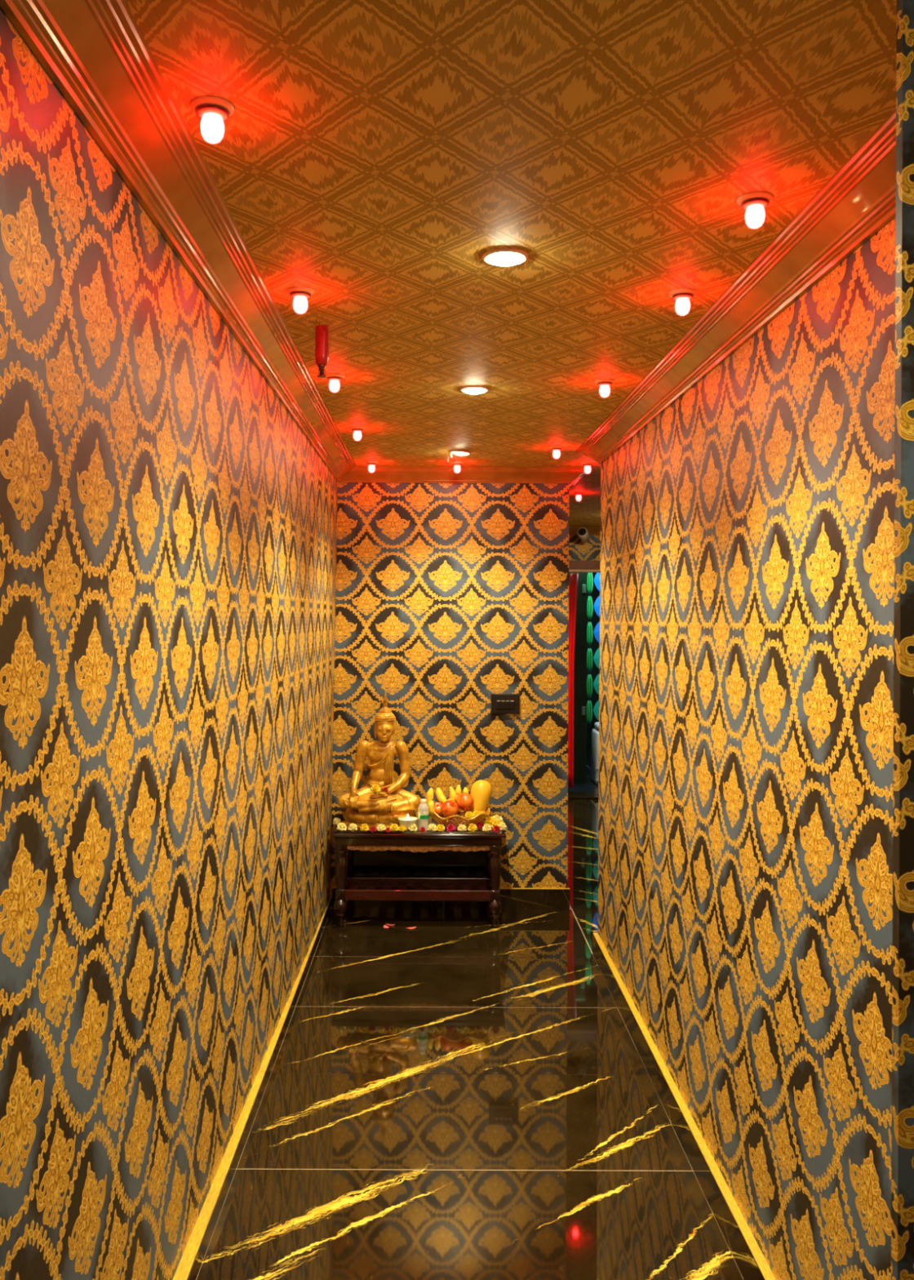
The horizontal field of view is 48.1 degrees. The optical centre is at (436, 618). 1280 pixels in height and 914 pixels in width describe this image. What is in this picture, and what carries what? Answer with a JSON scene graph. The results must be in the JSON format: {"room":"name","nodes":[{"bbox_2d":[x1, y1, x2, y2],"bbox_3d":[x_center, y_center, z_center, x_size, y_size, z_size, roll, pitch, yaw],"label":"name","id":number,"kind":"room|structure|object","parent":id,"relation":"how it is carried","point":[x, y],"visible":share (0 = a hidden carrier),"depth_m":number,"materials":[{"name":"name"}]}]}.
{"room":"hallway","nodes":[
{"label":"hallway","id":0,"kind":"room"},
{"bbox_2d":[0,6,337,1279],"bbox_3d":[-0.548,0.375,1.933,0.158,2.346,7.066,0,0,0],"label":"wall","id":1,"kind":"structure","parent":0,"point":[168,526],"depth_m":1.81,"materials":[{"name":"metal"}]},
{"bbox_2d":[0,0,356,482],"bbox_3d":[-0.442,-0.730,1.933,0.109,0.133,7.067,0,0,0],"label":"trim","id":2,"kind":"structure","parent":1,"relation":"attached to","point":[96,53],"depth_m":1.65,"materials":[{"name":"brown wood"}]},
{"bbox_2d":[172,897,331,1279],"bbox_3d":[-0.600,1.517,1.933,0.074,0.061,7.066,0,0,0],"label":"baseboard","id":3,"kind":"structure","parent":1,"relation":"attached to","point":[189,1265],"depth_m":2.91,"materials":[{"name":"gold paint"},{"name":"gold metal"}]},
{"bbox_2d":[330,482,569,908],"bbox_3d":[0.071,0.378,5.466,1.265,2.346,0.001,0,0,0],"label":"wall","id":4,"kind":"structure","parent":0,"point":[450,597],"depth_m":5.46,"materials":[{"name":"metal"}]},
{"bbox_2d":[332,887,569,910],"bbox_3d":[0.077,1.494,5.460,1.267,0.114,0.016,0,0,0],"label":"baseboard","id":5,"kind":"structure","parent":4,"relation":"attached to","point":[535,899],"depth_m":5.45,"materials":[{"name":"black stone"}]},
{"bbox_2d":[339,466,592,484],"bbox_3d":[0.145,-0.758,5.413,1.343,0.073,0.107,0,0,0],"label":"trim","id":6,"kind":"structure","parent":4,"relation":"attached to","point":[382,474],"depth_m":5.42,"materials":[{"name":"brown wood"}]},
{"bbox_2d":[490,693,519,713],"bbox_3d":[0.365,0.454,5.451,0.152,0.106,0.030,0,0,0],"label":"switch plate","id":7,"kind":"object","parent":4,"relation":"attached to","point":[500,703],"visible":1,"depth_m":5.45,"materials":[{"name":"black plastic"}]},
{"bbox_2d":[195,745,743,1279],"bbox_3d":[1.443,1.596,5.750,4.300,0.081,14.900,0,0,0],"label":"floor","id":8,"kind":"structure","parent":0,"point":[453,1095],"depth_m":3.14,"materials":[{"name":"black stone"}]},
{"bbox_2d":[332,825,506,927],"bbox_3d":[-0.088,1.312,5.268,0.868,0.476,0.335,0,0,0],"label":"altar table","id":9,"kind":"object","parent":8,"relation":"on","point":[420,867],"visible":0.96,"depth_m":5.14,"materials":[{"name":"brown wood"}]},
{"bbox_2d":[333,815,507,834],"bbox_3d":[-0.081,1.057,5.266,0.869,0.030,0.325,0,0,0],"label":"table cover","id":10,"kind":"object","parent":9,"relation":"on","point":[336,831],"visible":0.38,"depth_m":5.14,"materials":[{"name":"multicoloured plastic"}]},
{"bbox_2d":[333,817,341,825],"bbox_3d":[-0.515,1.049,5.288,0.045,0.040,0.044,0,0,19],"label":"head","id":11,"kind":"object","parent":10,"relation":"on","point":[336,820],"visible":0.98,"depth_m":5.28},
{"bbox_2d":[336,822,346,831],"bbox_3d":[-0.475,1.046,5.128,0.051,0.046,0.052,0,0,-40],"label":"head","id":12,"kind":"object","parent":10,"relation":"on","point":[341,826],"visible":1,"depth_m":5.12},
{"bbox_2d":[347,822,357,831],"bbox_3d":[-0.421,1.048,5.128,0.050,0.044,0.049,0,0,-16],"label":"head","id":13,"kind":"object","parent":10,"relation":"on","point":[352,827],"visible":1,"depth_m":5.12},
{"bbox_2d":[360,823,368,831],"bbox_3d":[-0.361,1.049,5.128,0.047,0.042,0.047,0,0,-11],"label":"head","id":14,"kind":"object","parent":10,"relation":"on","point":[364,828],"visible":1,"depth_m":5.12},
{"bbox_2d":[369,826,376,832],"bbox_3d":[-0.318,1.054,5.116,0.036,0.033,0.036,0,0,28],"label":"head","id":15,"kind":"object","parent":10,"relation":"on","point":[373,828],"visible":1,"depth_m":5.11},
{"bbox_2d":[337,690,421,829],"bbox_3d":[-0.291,0.722,5.287,0.428,0.697,0.258,0,0,0],"label":"statue","id":16,"kind":"object","parent":10,"relation":"on","point":[365,806],"visible":0.99,"depth_m":5.25,"materials":[{"name":"gold metal"}]},
{"bbox_2d":[370,784,380,794],"bbox_3d":[-0.309,0.862,5.172,0.054,0.048,0.054,0,0,36],"label":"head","id":17,"kind":"object","parent":16,"relation":"on","point":[375,788],"visible":1,"depth_m":5.16},
{"bbox_2d":[377,823,386,831],"bbox_3d":[-0.277,1.049,5.128,0.046,0.042,0.047,0,0,-20],"label":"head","id":18,"kind":"object","parent":10,"relation":"on","point":[381,827],"visible":1,"depth_m":5.12},
{"bbox_2d":[390,823,399,832],"bbox_3d":[-0.211,1.050,5.128,0.047,0.042,0.047,0,0,-38],"label":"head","id":19,"kind":"object","parent":10,"relation":"on","point":[394,828],"visible":1,"depth_m":5.12},
{"bbox_2d":[399,824,407,832],"bbox_3d":[-0.169,1.051,5.128,0.043,0.038,0.043,0,0,-8],"label":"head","id":20,"kind":"object","parent":10,"relation":"on","point":[402,828],"visible":1,"depth_m":5.12},
{"bbox_2d":[398,814,417,831],"bbox_3d":[-0.145,1.029,5.164,0.100,0.084,0.100,0,0,0],"label":"candle","id":21,"kind":"object","parent":10,"relation":"on","point":[406,821],"visible":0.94,"depth_m":5.14,"materials":[{"name":"white wax"}]},
{"bbox_2d":[408,823,417,832],"bbox_3d":[-0.120,1.049,5.128,0.049,0.044,0.050,0,0,-22],"label":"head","id":22,"kind":"object","parent":10,"relation":"on","point":[412,828],"visible":1,"depth_m":5.12},
{"bbox_2d":[419,826,426,832],"bbox_3d":[-0.068,1.056,5.116,0.033,0.030,0.034,0,0,-21],"label":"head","id":23,"kind":"object","parent":10,"relation":"on","point":[423,829],"visible":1,"depth_m":5.11},
{"bbox_2d":[417,799,429,831],"bbox_3d":[-0.067,0.992,5.165,0.055,0.158,0.055,0,0,0],"label":"water bottle","id":24,"kind":"object","parent":10,"relation":"on","point":[423,812],"visible":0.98,"depth_m":5.14,"materials":[{"name":"white plastic"}]},
{"bbox_2d":[427,823,436,832],"bbox_3d":[-0.022,1.049,5.128,0.050,0.044,0.049,0,0,19],"label":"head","id":25,"kind":"object","parent":10,"relation":"on","point":[432,827],"visible":1,"depth_m":5.12},
{"bbox_2d":[435,824,444,832],"bbox_3d":[0.019,1.051,5.128,0.046,0.041,0.046,0,0,36],"label":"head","id":26,"kind":"object","parent":10,"relation":"on","point":[440,828],"visible":1,"depth_m":5.12},
{"bbox_2d":[446,823,455,832],"bbox_3d":[0.071,1.051,5.128,0.045,0.041,0.046,0,0,33],"label":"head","id":27,"kind":"object","parent":10,"relation":"on","point":[451,827],"visible":1,"depth_m":5.12},
{"bbox_2d":[429,807,490,830],"bbox_3d":[0.114,1.019,5.235,0.320,0.103,0.219,0,0,0],"label":"fruit basket","id":28,"kind":"object","parent":10,"relation":"on","point":[436,817],"visible":0.66,"depth_m":5.17,"materials":[{"name":"metal"}]},
{"bbox_2d":[426,786,433,804],"bbox_3d":[-0.034,0.933,5.301,0.038,0.126,0.045,0,0,0],"label":"banana","id":29,"kind":"object","parent":28,"relation":"in","point":[430,793],"visible":0.62,"depth_m":5.29,"materials":[{"name":"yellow food"}]},
{"bbox_2d":[427,799,435,815],"bbox_3d":[-0.027,0.957,5.186,0.036,0.081,0.031,0,0,0],"label":"banana","id":30,"kind":"object","parent":28,"relation":"in","point":[431,805],"visible":1,"depth_m":5.17,"materials":[{"name":"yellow food"}]},
{"bbox_2d":[434,802,442,816],"bbox_3d":[0.004,0.981,5.256,0.072,0.072,0.073,0,0,39],"label":"apple","id":31,"kind":"object","parent":28,"relation":"in","point":[437,806],"visible":0.68,"depth_m":5.23,"materials":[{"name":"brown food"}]},
{"bbox_2d":[435,786,446,803],"bbox_3d":[0.025,0.911,5.278,0.064,0.087,0.040,0,0,36],"label":"banana","id":32,"kind":"object","parent":28,"relation":"in","point":[439,793],"visible":0.91,"depth_m":5.27,"materials":[{"name":"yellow food"}]},
{"bbox_2d":[440,800,457,817],"bbox_3d":[0.066,0.962,5.181,0.088,0.088,0.088,0,0,31],"label":"pomegranate","id":33,"kind":"object","parent":28,"relation":"in","point":[449,807],"visible":0.99,"depth_m":5.15,"materials":[{"name":"food"}]},
{"bbox_2d":[443,785,456,802],"bbox_3d":[0.067,0.907,5.247,0.071,0.107,0.041,0,0,0],"label":"banana","id":34,"kind":"object","parent":28,"relation":"in","point":[452,793],"visible":0.72,"depth_m":5.24,"materials":[{"name":"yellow food"}]},
{"bbox_2d":[448,792,460,803],"bbox_3d":[0.096,0.938,5.292,0.071,0.072,0.072,0,0,-1],"label":"banana","id":35,"kind":"object","parent":28,"relation":"in","point":[457,794],"visible":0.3,"depth_m":5.27,"materials":[{"name":"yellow food"}]},
{"bbox_2d":[455,783,462,794],"bbox_3d":[0.113,0.915,5.325,0.035,0.113,0.039,0,0,0],"label":"banana","id":36,"kind":"object","parent":28,"relation":"in","point":[458,789],"visible":0.45,"depth_m":5.31,"materials":[{"name":"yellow food"}]},
{"bbox_2d":[457,792,474,810],"bbox_3d":[0.147,0.935,5.221,0.088,0.089,0.088,0,0,-15],"label":"orange","id":37,"kind":"object","parent":28,"relation":"in","point":[465,802],"visible":1,"depth_m":5.19,"materials":[{"name":"orange food"}]},
{"bbox_2d":[462,786,468,793],"bbox_3d":[0.151,0.911,5.295,0.031,0.090,0.034,0,0,0],"label":"banana","id":38,"kind":"object","parent":28,"relation":"in","point":[465,789],"visible":0.41,"depth_m":5.29,"materials":[{"name":"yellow food"}]},
{"bbox_2d":[465,811,474,818],"bbox_3d":[0.165,0.993,5.160,0.047,0.042,0.047,0,0,-9],"label":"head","id":39,"kind":"object","parent":28,"relation":"in","point":[469,815],"visible":1,"depth_m":5.15},
{"bbox_2d":[473,810,480,819],"bbox_3d":[0.202,0.993,5.175,0.047,0.042,0.047,0,0,23],"label":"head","id":40,"kind":"object","parent":28,"relation":"in","point":[476,812],"visible":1,"depth_m":5.17},
{"bbox_2d":[469,779,492,822],"bbox_3d":[0.227,0.941,5.289,0.118,0.217,0.112,0,0,4],"label":"papaya","id":41,"kind":"object","parent":28,"relation":"in","point":[481,792],"visible":0.7,"depth_m":5.24,"materials":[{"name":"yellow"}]},
{"bbox_2d":[457,824,466,832],"bbox_3d":[0.128,1.051,5.128,0.047,0.042,0.046,0,0,-18],"label":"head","id":42,"kind":"object","parent":10,"relation":"on","point":[462,828],"visible":1,"depth_m":5.12},
{"bbox_2d":[467,823,477,832],"bbox_3d":[0.179,1.050,5.128,0.051,0.045,0.051,0,0,-21],"label":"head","id":43,"kind":"object","parent":10,"relation":"on","point":[473,827],"visible":1,"depth_m":5.12},
{"bbox_2d":[475,822,483,830],"bbox_3d":[0.218,1.050,5.183,0.049,0.044,0.049,0,0,-3],"label":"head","id":44,"kind":"object","parent":10,"relation":"on","point":[479,824],"visible":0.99,"depth_m":5.17},
{"bbox_2d":[482,824,491,832],"bbox_3d":[0.251,1.052,5.128,0.046,0.042,0.047,0,0,24],"label":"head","id":45,"kind":"object","parent":10,"relation":"on","point":[486,828],"visible":1,"depth_m":5.12},
{"bbox_2d":[484,816,496,827],"bbox_3d":[0.274,1.042,5.238,0.068,0.060,0.068,0,0,6],"label":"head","id":46,"kind":"object","parent":10,"relation":"on","point":[490,820],"visible":0.82,"depth_m":5.23},
{"bbox_2d":[491,819,501,827],"bbox_3d":[0.306,1.046,5.193,0.059,0.052,0.059,0,0,-1],"label":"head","id":47,"kind":"object","parent":10,"relation":"on","point":[496,822],"visible":0.68,"depth_m":5.18},
{"bbox_2d":[492,825,501,833],"bbox_3d":[0.299,1.053,5.116,0.044,0.040,0.044,0,0,-13],"label":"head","id":48,"kind":"object","parent":10,"relation":"on","point":[496,828],"visible":1,"depth_m":5.11},
{"bbox_2d":[493,814,503,822],"bbox_3d":[0.310,1.041,5.268,0.070,0.062,0.071,0,0,-17],"label":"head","id":49,"kind":"object","parent":10,"relation":"on","point":[496,817],"visible":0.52,"depth_m":5.26},
{"bbox_2d":[497,822,506,831],"bbox_3d":[0.330,1.051,5.163,0.050,0.044,0.049,0,0,-31],"label":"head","id":50,"kind":"object","parent":10,"relation":"on","point":[502,825],"visible":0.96,"depth_m":5.15},
{"bbox_2d":[568,572,586,782],"bbox_3d":[1.304,0.546,9.494,0.172,1.960,0.052,0,0,0],"label":"door","id":51,"kind":"structure","parent":8,"relation":"on","point":[580,644],"depth_m":9.48,"materials":[{"name":"black wood"}]},
{"bbox_2d":[568,791,599,799],"bbox_3d":[1.568,1.546,8.910,1.410,0.026,0.280,0,0,0],"label":"trim","id":52,"kind":"structure","parent":8,"relation":"on","point":[571,795],"depth_m":8.85,"materials":[{"name":"black stone"}]},
{"bbox_2d":[591,722,599,784],"bbox_3d":[1.684,1.277,9.712,0.400,0.560,0.356,0,0,0],"label":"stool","id":53,"kind":"object","parent":8,"relation":"on","point":[595,732],"visible":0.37,"depth_m":9.63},
{"bbox_2d":[594,722,599,729],"bbox_3d":[1.685,1.027,9.720,0.340,0.060,0.300,0,0,0],"label":"cushion","id":54,"kind":"object","parent":53,"relation":"on","point":[597,724],"depth_m":9.74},
{"bbox_2d":[125,0,897,525],"bbox_3d":[0.935,-0.760,3.600,3.664,0.064,10.600,0,0,0],"label":"ceiling","id":55,"kind":"structure","parent":0,"point":[370,156],"depth_m":1.74,"materials":[{"name":"paper"}]},
{"bbox_2d":[190,95,234,143],"bbox_3d":[-0.334,-0.735,1.523,0.064,0.054,0.064,0,0,0],"label":"bulb","id":56,"kind":"object","parent":55,"relation":"attached to","point":[212,111],"visible":1,"depth_m":1.51,"materials":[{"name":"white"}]},
{"bbox_2d":[197,108,226,120],"bbox_3d":[-0.334,-0.749,1.523,0.045,0.007,0.045,0,0,0],"label":"socket","id":57,"kind":"object","parent":56,"relation":"attached to","point":[204,114],"depth_m":1.51,"materials":[{"name":"brown"}]},
{"bbox_2d":[286,286,314,314],"bbox_3d":[-0.320,-0.743,2.404,0.064,0.054,0.064,0,0,0],"label":"bulb","id":58,"kind":"object","parent":55,"relation":"attached to","point":[300,295],"visible":1,"depth_m":2.39,"materials":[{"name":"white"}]},
{"bbox_2d":[291,293,309,298],"bbox_3d":[-0.320,-0.757,2.404,0.045,0.007,0.045,0,0,0],"label":"socket","id":59,"kind":"object","parent":58,"relation":"attached to","point":[293,295],"depth_m":2.39,"materials":[{"name":"brown"}]},
{"bbox_2d":[315,324,328,377],"bbox_3d":[-0.304,-0.706,2.711,0.037,0.136,0.038,0,0,0],"label":"pipe","id":60,"kind":"object","parent":55,"relation":"attached to","point":[322,340],"visible":1,"depth_m":2.70,"materials":[{"name":"red metal"}]},
{"bbox_2d":[324,373,344,392],"bbox_3d":[-0.327,-0.750,3.278,0.064,0.054,0.064,0,0,0],"label":"bulb","id":61,"kind":"object","parent":55,"relation":"attached to","point":[334,379],"visible":0.99,"depth_m":3.26,"materials":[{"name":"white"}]},
{"bbox_2d":[350,426,365,440],"bbox_3d":[-0.326,-0.759,4.219,0.064,0.054,0.064,0,0,0],"label":"bulb","id":62,"kind":"object","parent":55,"relation":"attached to","point":[357,430],"visible":1,"depth_m":4.20,"materials":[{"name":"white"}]},
{"bbox_2d":[365,461,377,472],"bbox_3d":[-0.330,-0.768,5.207,0.064,0.054,0.064,0,0,0],"label":"bulb","id":63,"kind":"object","parent":55,"relation":"attached to","point":[371,468],"visible":1,"depth_m":5.19,"materials":[{"name":"red"}]},
{"bbox_2d":[451,461,463,473],"bbox_3d":[0.105,-0.766,5.207,0.064,0.054,0.064,0,0,0],"label":"bulb","id":64,"kind":"object","parent":55,"relation":"attached to","point":[456,464],"visible":1,"depth_m":5.19,"materials":[{"name":"red"}]},
{"bbox_2d":[447,450,471,462],"bbox_3d":[0.113,-0.763,4.838,0.098,0.056,0.098,0,0,27],"label":"recessed light","id":65,"kind":"object","parent":55,"relation":"in","point":[456,452],"visible":1,"depth_m":4.81,"materials":[{"name":"beige"}]},
{"bbox_2d":[453,452,468,455],"bbox_3d":[0.112,-0.777,4.838,0.074,0.011,0.074,5,3,0],"label":"diffuser","id":66,"kind":"object","parent":65,"relation":"attached to","point":[456,453],"depth_m":4.82,"materials":[{"name":"beige plastic"}]},
{"bbox_2d":[460,386,488,394],"bbox_3d":[0.128,-0.770,3.469,0.098,0.016,0.098,0,0,0],"label":"recessed light","id":67,"kind":"object","parent":55,"relation":"in","point":[468,389],"visible":1,"depth_m":3.45,"materials":[{"name":"beige"}]},
{"bbox_2d":[463,387,485,394],"bbox_3d":[0.128,-0.768,3.469,0.074,0.011,0.074,0,0,0],"label":"diffuser","id":68,"kind":"object","parent":67,"relation":"attached to","point":[468,390],"depth_m":3.45,"materials":[{"name":"beige plastic"}]},
{"bbox_2d":[482,248,528,266],"bbox_3d":[0.145,-0.758,2.165,0.098,0.016,0.098,0,0,0],"label":"recessed light","id":69,"kind":"object","parent":55,"relation":"in","point":[500,256],"visible":1,"depth_m":2.15,"materials":[{"name":"beige"}]},
{"bbox_2d":[488,252,523,266],"bbox_3d":[0.145,-0.756,2.165,0.074,0.011,0.074,0,0,0],"label":"diffuser","id":70,"kind":"object","parent":69,"relation":"attached to","point":[497,259],"depth_m":2.15,"materials":[{"name":"beige plastic"}]},
{"bbox_2d":[549,445,564,458],"bbox_3d":[0.550,-0.759,4.695,0.064,0.054,0.064,0,0,0],"label":"bulb","id":71,"kind":"object","parent":55,"relation":"attached to","point":[556,454],"visible":1,"depth_m":4.68,"materials":[{"name":"red"}]},
{"bbox_2d":[573,492,583,501],"bbox_3d":[0.894,-0.765,6.445,0.064,0.054,0.064,0,0,0],"label":"bulb","id":72,"kind":"object","parent":55,"relation":"attached to","point":[579,497],"visible":1,"depth_m":6.43,"materials":[{"name":"red"}]},
{"bbox_2d":[581,462,594,473],"bbox_3d":[0.768,-0.763,5.207,0.064,0.054,0.064,0,0,0],"label":"bulb","id":73,"kind":"object","parent":55,"relation":"attached to","point":[587,465],"visible":1,"depth_m":5.19,"materials":[{"name":"red"}]},
{"bbox_2d":[595,378,614,397],"bbox_3d":[0.548,-0.747,3.336,0.064,0.054,0.064,0,0,0],"label":"bulb","id":74,"kind":"object","parent":55,"relation":"attached to","point":[604,384],"visible":1,"depth_m":3.32,"materials":[{"name":"red"}]},
{"bbox_2d":[669,288,697,315],"bbox_3d":[0.578,-0.739,2.404,0.064,0.054,0.064,0,0,0],"label":"bulb","id":75,"kind":"object","parent":55,"relation":"attached to","point":[682,296],"visible":1,"depth_m":2.39,"materials":[{"name":"red"}]},
{"bbox_2d":[673,295,692,300],"bbox_3d":[0.578,-0.753,2.404,0.045,0.007,0.045,0,0,0],"label":"socket","id":76,"kind":"object","parent":75,"relation":"attached to","point":[675,297],"depth_m":2.39,"materials":[{"name":"brown"}]},
{"bbox_2d":[737,191,773,228],"bbox_3d":[0.577,-0.734,1.854,0.064,0.054,0.064,0,0,0],"label":"bulb","id":77,"kind":"object","parent":55,"relation":"attached to","point":[754,203],"visible":1,"depth_m":1.84,"materials":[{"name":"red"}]},
{"bbox_2d":[742,200,767,209],"bbox_3d":[0.577,-0.748,1.854,0.045,0.007,0.045,0,0,0],"label":"socket","id":78,"kind":"object","parent":77,"relation":"attached to","point":[747,205],"depth_m":1.84,"materials":[{"name":"brown"}]},
{"bbox_2d":[568,534,600,560],"bbox_3d":[1.658,-0.643,8.800,1.900,0.300,0.001,0,0,0],"label":"wall","id":79,"kind":"structure","parent":0,"point":[579,550],"depth_m":8.80,"materials":[{"name":"metal"}]},
{"bbox_2d":[577,527,589,542],"bbox_3d":[1.244,-0.719,8.672,0.100,0.149,0.232,0,0,8],"label":"security camera","id":80,"kind":"object","parent":79,"relation":"attached to","point":[583,533],"visible":1,"depth_m":8.58,"materials":[{"name":"beige plastic"}]},
{"bbox_2d":[568,524,600,534],"bbox_3d":[1.656,-0.751,8.747,1.895,0.074,0.107,0,0,0],"label":"trim","id":81,"kind":"structure","parent":79,"relation":"attached to","point":[573,529],"depth_m":8.74,"materials":[{"name":"brown wood"}]},
{"bbox_2d":[568,560,600,572],"bbox_3d":[1.573,0.531,8.842,1.410,2.052,0.155,0,0,0],"label":"door frame","id":82,"kind":"structure","parent":79,"relation":"attached to","point":[574,566],"depth_m":8.77,"materials":[{"name":"brown wood"}]},
{"bbox_2d":[586,572,599,745],"bbox_3d":[1.949,0.259,12.650,3.300,2.600,0.100,0,0,0],"label":"wall","id":83,"kind":"structure","parent":0,"point":[595,593],"depth_m":12.60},
{"bbox_2d":[597,217,896,1279],"bbox_3d":[0.780,0.384,1.565,0.063,2.339,6.330,0,0,0],"label":"wall","id":84,"kind":"structure","parent":0,"point":[745,911],"depth_m":2.32,"materials":[{"name":"metal"}]},
{"bbox_2d":[592,932,776,1279],"bbox_3d":[0.735,1.502,2.994,0.026,0.102,3.488,0,0,0],"label":"baseboard","id":85,"kind":"structure","parent":84,"relation":"attached to","point":[750,1260],"depth_m":2.92,"materials":[{"name":"gold paint"},{"name":"gold metal"}]},
{"bbox_2d":[575,108,896,464],"bbox_3d":[0.722,-0.735,3.027,0.106,0.104,3.621,0,0,-1],"label":"trim","id":86,"kind":"structure","parent":84,"relation":"attached to","point":[859,200],"depth_m":2.19,"materials":[{"name":"brown wood"}]},
{"bbox_2d":[891,0,913,1279],"bbox_3d":[0.770,0.366,1.208,0.456,2.376,0.017,0,0,0],"label":"wall","id":87,"kind":"structure","parent":0,"point":[903,980],"depth_m":1.20,"materials":[{"name":"metal"}]},
{"bbox_3d":[1.955,-1.091,10.810,3.500,0.100,3.780,0,0,0],"label":"ceiling","id":88,"kind":"structure","parent":0,"visible":0},
{"bbox_2d":[586,572,593,726],"bbox_3d":[1.497,0.006,9.999,0.061,2.100,0.055,0,0,0],"label":"leaf garland","id":89,"kind":"object","parent":88,"relation":"hanging from","point":[589,577],"visible":0.97,"depth_m":9.99,"materials":[{"name":"green"}]},
{"bbox_2d":[593,572,599,720],"bbox_3d":[1.600,-0.017,10.046,0.120,2.053,0.020,0,0,0],"label":"strand","id":90,"kind":"object","parent":88,"relation":"hanging from","point":[597,580],"visible":0.48,"depth_m":10.04,"materials":[{"name":"blue"}]},
{"bbox_2d":[593,699,599,720],"bbox_3d":[1.596,0.902,10.045,0.120,0.216,0.018,0,0,0],"label":"mirror","id":91,"kind":"object","parent":90,"relation":"attached to","point":[596,710],"depth_m":10.04,"materials":[{"name":"teal mirror"}]},
{"bbox_2d":[593,673,599,694],"bbox_3d":[1.597,0.647,10.045,0.120,0.216,0.018,0,0,0],"label":"mirror","id":92,"kind":"object","parent":90,"relation":"attached to","point":[596,684],"depth_m":10.04,"materials":[{"name":"teal mirror"}]},
{"bbox_2d":[593,647,599,669],"bbox_3d":[1.598,0.392,10.045,0.120,0.216,0.018,0,0,0],"label":"mirror","id":93,"kind":"object","parent":90,"relation":"attached to","point":[597,656],"depth_m":10.04,"materials":[{"name":"teal mirror"}]},
{"bbox_2d":[593,621,599,643],"bbox_3d":[1.599,0.137,10.045,0.120,0.216,0.018,0,0,0],"label":"mirror","id":94,"kind":"object","parent":90,"relation":"attached to","point":[597,630],"depth_m":10.04,"materials":[{"name":"blue mirror"}]},
{"bbox_2d":[593,595,599,617],"bbox_3d":[1.601,-0.118,10.045,0.120,0.216,0.018,0,0,0],"label":"mirror","id":95,"kind":"object","parent":90,"relation":"attached to","point":[597,605],"depth_m":10.04,"materials":[{"name":"blue mirror"}]},
{"bbox_2d":[594,572,599,591],"bbox_3d":[1.602,-0.373,10.045,0.120,0.216,0.018,0,0,0],"label":"mirror","id":96,"kind":"object","parent":90,"relation":"attached to","point":[597,580],"depth_m":10.04,"materials":[{"name":"blue glass"}]},
{"label":"wall","id":97,"kind":"structure","parent":0,"visible":0},
{"bbox_2d":[568,467,591,489],"bbox_3d":[0.762,-0.755,7.080,0.108,0.074,3.441,0,0,0],"label":"trim","id":98,"kind":"structure","parent":97,"relation":"attached to","point":[580,477],"depth_m":5.73,"materials":[{"name":"brown wood"}]},
{"bbox_3d":[2.278,-0.740,8.931,2.850,0.600,0.018,0,0,0],"label":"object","id":99,"kind":"structure","parent":0,"visible":0},
{"bbox_2d":[568,573,578,788],"bbox_3d":[1.129,0.547,9.001,0.227,1.885,0.036,0,0,0],"label":"curtain","id":100,"kind":"object","parent":99,"relation":"hanging from","point":[573,578],"visible":0.28,"depth_m":9.00,"materials":[{"name":"red fabric"}]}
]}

